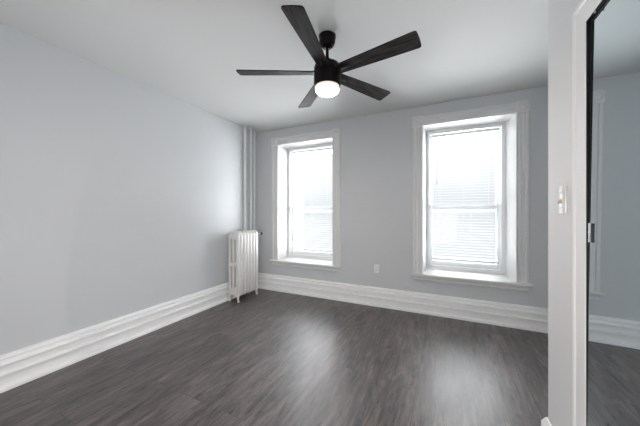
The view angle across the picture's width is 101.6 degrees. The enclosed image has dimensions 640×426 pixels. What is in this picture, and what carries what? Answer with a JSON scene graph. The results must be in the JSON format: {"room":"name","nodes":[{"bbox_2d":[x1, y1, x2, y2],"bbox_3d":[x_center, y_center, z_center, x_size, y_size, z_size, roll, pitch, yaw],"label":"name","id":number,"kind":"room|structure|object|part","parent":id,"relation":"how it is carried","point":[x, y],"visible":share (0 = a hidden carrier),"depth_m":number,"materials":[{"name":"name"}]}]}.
{"room":"empty bedroom","nodes":[
{"label":"empty bedroom","id":0,"kind":"room"},
{"bbox_2d":[0,23,257,354],"bbox_3d":[-2.126,-0.042,2.257,0.150,2.584,4.745,0,0,25],"label":"wall","id":1,"kind":"structure","parent":0,"point":[121,195],"depth_m":2.37,"materials":[{"name":"grey paint"}]},
{"bbox_2d":[0,282,252,392],"bbox_3d":[-2.036,1.126,2.214,0.050,0.248,4.745,0,0,25],"label":"baseboard","id":2,"kind":"structure","parent":1,"relation":"attached to","point":[19,367],"depth_m":2.31,"materials":[{"name":"white paint"}]},
{"bbox_2d":[0,288,547,425],"bbox_3d":[-0.144,1.310,1.284,4.565,0.120,4.995,0,0,25],"label":"floor","id":3,"kind":"structure","parent":0,"point":[268,357],"depth_m":1.99,"materials":[{"name":"grey wood"}]},
{"bbox_2d":[243,126,246,230],"bbox_3d":[-1.163,-0.042,4.046,0.047,2.584,0.047,0,0,25],"label":"pipe","id":4,"kind":"object","parent":3,"relation":"on","point":[244,127],"visible":0.77,"depth_m":4.03,"materials":[{"name":"white metal"}]},
{"bbox_2d":[228,230,262,302],"bbox_3d":[-1.101,0.761,3.897,0.204,0.987,0.562,0,0,25],"label":"radiator","id":5,"kind":"object","parent":3,"relation":"on","point":[242,245],"visible":1,"depth_m":3.69,"materials":[{"name":"white metal"}]},
{"bbox_2d":[250,128,251,291],"bbox_3d":[-1.095,-0.042,4.136,0.028,2.584,0.028,0,0,25],"label":"pipe","id":6,"kind":"object","parent":3,"relation":"on","point":[250,128],"visible":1,"depth_m":4.12,"materials":[{"name":"white metal"}]},
{"bbox_2d":[254,130,254,289],"bbox_3d":[-1.056,-0.042,4.209,0.028,2.584,0.028,0,0,25],"label":"pipe","id":7,"kind":"object","parent":3,"relation":"on","point":[254,130],"visible":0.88,"depth_m":4.20,"materials":[{"name":"white metal"}]},
{"bbox_2d":[0,0,547,132],"bbox_3d":[-0.011,-1.394,1.564,4.565,0.120,5.615,0,0,25],"label":"ceiling","id":8,"kind":"structure","parent":0,"point":[189,51],"depth_m":2.07,"materials":[{"name":"white paint"}]},
{"bbox_2d":[236,5,420,107],"bbox_3d":[0.063,-1.115,1.939,1.297,0.437,1.291,0,0,25],"label":"ceiling fan","id":9,"kind":"object","parent":8,"relation":"hanging from","point":[328,76],"visible":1,"depth_m":1.87,"materials":[{"name":"black wood"}]},
{"bbox_3d":[-0.325,-1.055,1.968,0.590,0.007,0.132,0,14,-1],"label":"blade","id":10,"kind":"part","parent":9,"relation":"part of","materials":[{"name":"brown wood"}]},
{"bbox_3d":[-0.059,-1.055,1.610,0.132,0.007,0.590,14,4,17],"label":"blade","id":11,"kind":"part","parent":9,"relation":"part of","materials":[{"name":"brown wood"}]},
{"bbox_3d":[-0.066,-1.055,2.333,0.132,0.007,0.590,-14,5,-18],"label":"blade","id":12,"kind":"part","parent":9,"relation":"part of","materials":[{"name":"grey wood"}]},
{"bbox_3d":[0.055,-0.924,1.972,0.186,0.055,0.186,0,0,25],"label":"lamp shade","id":13,"kind":"part","parent":9,"relation":"part of","materials":[{"name":"white glass"}]},
{"bbox_3d":[0.360,-1.055,2.199,0.590,0.007,0.132,0,-14,-37],"label":"blade","id":14,"kind":"part","parent":9,"relation":"part of","materials":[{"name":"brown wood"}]},
{"bbox_3d":[0.364,-1.055,1.752,0.590,0.007,0.132,0,-13,35],"label":"blade","id":15,"kind":"part","parent":9,"relation":"part of","materials":[{"name":"black wood"}]},
{"bbox_2d":[258,85,547,307],"bbox_3d":[1.042,0.008,3.774,4.565,2.684,0.720,0,0,25],"label":"wall","id":16,"kind":"structure","parent":0,"point":[376,150],"depth_m":3.46,"materials":[{"name":"pale grey paint"}]},
{"bbox_2d":[269,128,341,271],"bbox_3d":[-0.164,-0.178,4.144,1.221,2.052,0.489,0,0,25],"label":"window","id":17,"kind":"structure","parent":16,"relation":"in","point":[283,193],"depth_m":4.19,"materials":[{"name":"white paint"}]},
{"bbox_3d":[-0.724,-0.163,4.202,0.116,1.840,0.026,0,0,25],"label":"casing","id":18,"kind":"part","parent":17,"relation":"part of","materials":[{"name":"white paint"}]},
{"bbox_3d":[-0.245,-1.139,3.974,0.949,0.116,0.026,0,0,25],"label":"head casing","id":19,"kind":"part","parent":17,"relation":"part of","materials":[{"name":"white paint"}]},
{"bbox_3d":[-0.110,-0.170,4.287,0.939,1.870,0.185,0,0,25],"label":"frame","id":20,"kind":"part","parent":17,"relation":"part of","materials":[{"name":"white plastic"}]},
{"bbox_2d":[292,147,331,256],"bbox_3d":[-0.137,-0.166,4.219,0.741,1.709,0.055,0,0,25],"label":"window blind","id":21,"kind":"object","parent":17,"relation":"attached to","point":[328,148],"visible":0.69,"depth_m":4.22,"materials":[{"name":"white plastic"}]},
{"bbox_3d":[-0.134,0.603,4.226,0.733,0.018,0.032,0,0,25],"label":"rail","id":22,"kind":"part","parent":21,"relation":"part of","materials":[{"name":"white plastic"}]},
{"bbox_3d":[-0.113,0.299,4.281,0.803,0.799,0.033,0,0,25],"label":"sash","id":23,"kind":"part","parent":17,"relation":"part of","materials":[{"name":"white plastic"}]},
{"bbox_3d":[-0.094,-0.523,4.320,0.803,1.027,0.033,0,0,25],"label":"sash","id":24,"kind":"part","parent":17,"relation":"part of","materials":[{"name":"white plastic"}]},
{"bbox_3d":[0.234,-0.163,3.746,0.116,1.840,0.026,0,0,25],"label":"casing","id":25,"kind":"part","parent":17,"relation":"part of","materials":[{"name":"white paint"}]},
{"bbox_2d":[374,264,378,272],"bbox_3d":[0.758,0.755,3.505,0.070,0.116,0.010,0,0,25],"label":"wall outlet","id":26,"kind":"object","parent":16,"relation":"attached to","point":[376,267],"visible":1,"depth_m":3.50,"materials":[{"name":"white plastic"}]},
{"bbox_2d":[258,273,547,332],"bbox_3d":[0.877,1.126,3.426,4.265,0.248,0.050,0,0,25],"label":"baseboard","id":27,"kind":"structure","parent":16,"relation":"attached to","point":[531,318],"depth_m":3.25,"materials":[{"name":"white paint"}]},
{"bbox_2d":[411,99,532,291],"bbox_3d":[1.788,-0.178,3.214,1.221,2.052,0.489,0,0,25],"label":"window","id":28,"kind":"structure","parent":16,"relation":"in","point":[512,119],"depth_m":3.11,"materials":[{"name":"white paint"}]},
{"bbox_3d":[1.228,-0.163,3.272,0.116,1.840,0.026,0,0,25],"label":"casing","id":29,"kind":"part","parent":28,"relation":"part of","materials":[{"name":"white paint"}]},
{"bbox_3d":[1.858,-0.523,3.390,0.803,1.027,0.033,0,0,25],"label":"sash","id":30,"kind":"part","parent":28,"relation":"part of","materials":[{"name":"white plastic"}]},
{"bbox_3d":[1.839,0.299,3.351,0.803,0.799,0.033,0,0,25],"label":"sash","id":31,"kind":"part","parent":28,"relation":"part of","materials":[{"name":"white plastic"}]},
{"bbox_2d":[432,127,498,269],"bbox_3d":[1.814,-0.166,3.289,0.741,1.709,0.055,0,0,25],"label":"window blind","id":32,"kind":"object","parent":28,"relation":"attached to","point":[490,129],"visible":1,"depth_m":3.28,"materials":[{"name":"white plastic"}]},
{"bbox_3d":[1.577,-0.197,3.410,0.002,1.586,0.037,0,0,25],"label":"ladder cord","id":33,"kind":"part","parent":32,"relation":"part of","materials":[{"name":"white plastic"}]},
{"bbox_3d":[1.818,0.603,3.296,0.733,0.018,0.032,0,0,25],"label":"rail","id":34,"kind":"part","parent":32,"relation":"part of","materials":[{"name":"white plastic"}]},
{"bbox_3d":[2.058,-0.197,3.181,0.002,1.586,0.037,0,0,25],"label":"ladder cord","id":35,"kind":"part","parent":32,"relation":"part of","materials":[{"name":"white fabric"}]},
{"bbox_3d":[1.842,-0.170,3.357,0.939,1.870,0.185,0,0,25],"label":"frame","id":36,"kind":"part","parent":28,"relation":"part of","materials":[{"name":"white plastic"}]},
{"bbox_3d":[1.707,-1.139,3.044,0.949,0.116,0.026,0,0,25],"label":"head casing","id":37,"kind":"part","parent":28,"relation":"part of","materials":[{"name":"white paint"}]},
{"bbox_3d":[2.186,-0.163,2.816,0.116,1.840,0.026,0,0,25],"label":"casing","id":38,"kind":"part","parent":28,"relation":"part of","materials":[{"name":"white paint"}]},
{"bbox_2d":[548,0,581,425],"bbox_3d":[0.642,-0.042,0.022,0.110,2.584,3.092,0,0,25],"label":"wall","id":39,"kind":"structure","parent":0,"point":[560,12],"depth_m":1.30,"materials":[{"name":"white paint"}]},
{"bbox_2d":[558,185,566,213],"bbox_3d":[1.157,-0.061,1.255,0.020,0.132,0.090,0,0,25],"label":"light switch","id":40,"kind":"object","parent":39,"relation":"attached to","point":[562,191],"visible":1,"depth_m":1.24,"materials":[{"name":"white plastic"}]},
{"bbox_2d":[572,0,601,425],"bbox_3d":[0.733,0.195,0.362,0.017,2.110,1.696,0,0,25],"label":"trim","id":41,"kind":"structure","parent":39,"relation":"attached to","point":[584,10],"depth_m":1.08,"materials":[{"name":"white paint"}]},
{"bbox_2d":[586,21,590,425],"bbox_3d":[1.090,0.248,1.018,0.078,2.005,0.015,0,0,25],"label":"trim","id":42,"kind":"structure","parent":41,"relation":"attached to","point":[588,24],"depth_m":1.03,"materials":[{"name":"black metal"}]},
{"bbox_2d":[586,0,606,21],"bbox_3d":[0.767,-0.766,0.302,0.115,0.046,1.585,0,0,25],"label":"trim","id":43,"kind":"structure","parent":39,"relation":"attached to","point":[602,2],"depth_m":0.97,"materials":[{"name":"black metal"}]},
{"bbox_2d":[587,0,639,425],"bbox_3d":[0.895,0.245,0.670,0.027,1.986,0.779,0,0,25],"label":"door","id":44,"kind":"structure","parent":39,"relation":"in","point":[613,355],"depth_m":0.87,"materials":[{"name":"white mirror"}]},
{"bbox_3d":[1.047,0.078,1.011,0.004,0.074,0.022,0,0,25],"label":"latch plate","id":45,"kind":"part","parent":44,"relation":"part of","materials":[{"name":"silver metal"}]},
{"bbox_3d":[0.897,0.245,0.669,0.022,1.986,0.779,0,0,25],"label":"frame","id":46,"kind":"part","parent":44,"relation":"part of","materials":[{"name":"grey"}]},
{"bbox_3d":[1.705,-0.042,1.167,0.825,2.584,0.110,0,0,25],"label":"wall","id":47,"kind":"structure","parent":0,"visible":0},
{"bbox_2d":[541,417,550,425],"bbox_3d":[1.597,1.192,1.102,0.965,0.117,0.380,0,0,25],"label":"baseboard","id":48,"kind":"structure","parent":47,"relation":"attached to","point":[545,422],"depth_m":1.44,"materials":[{"name":"white paint"}]}
]}

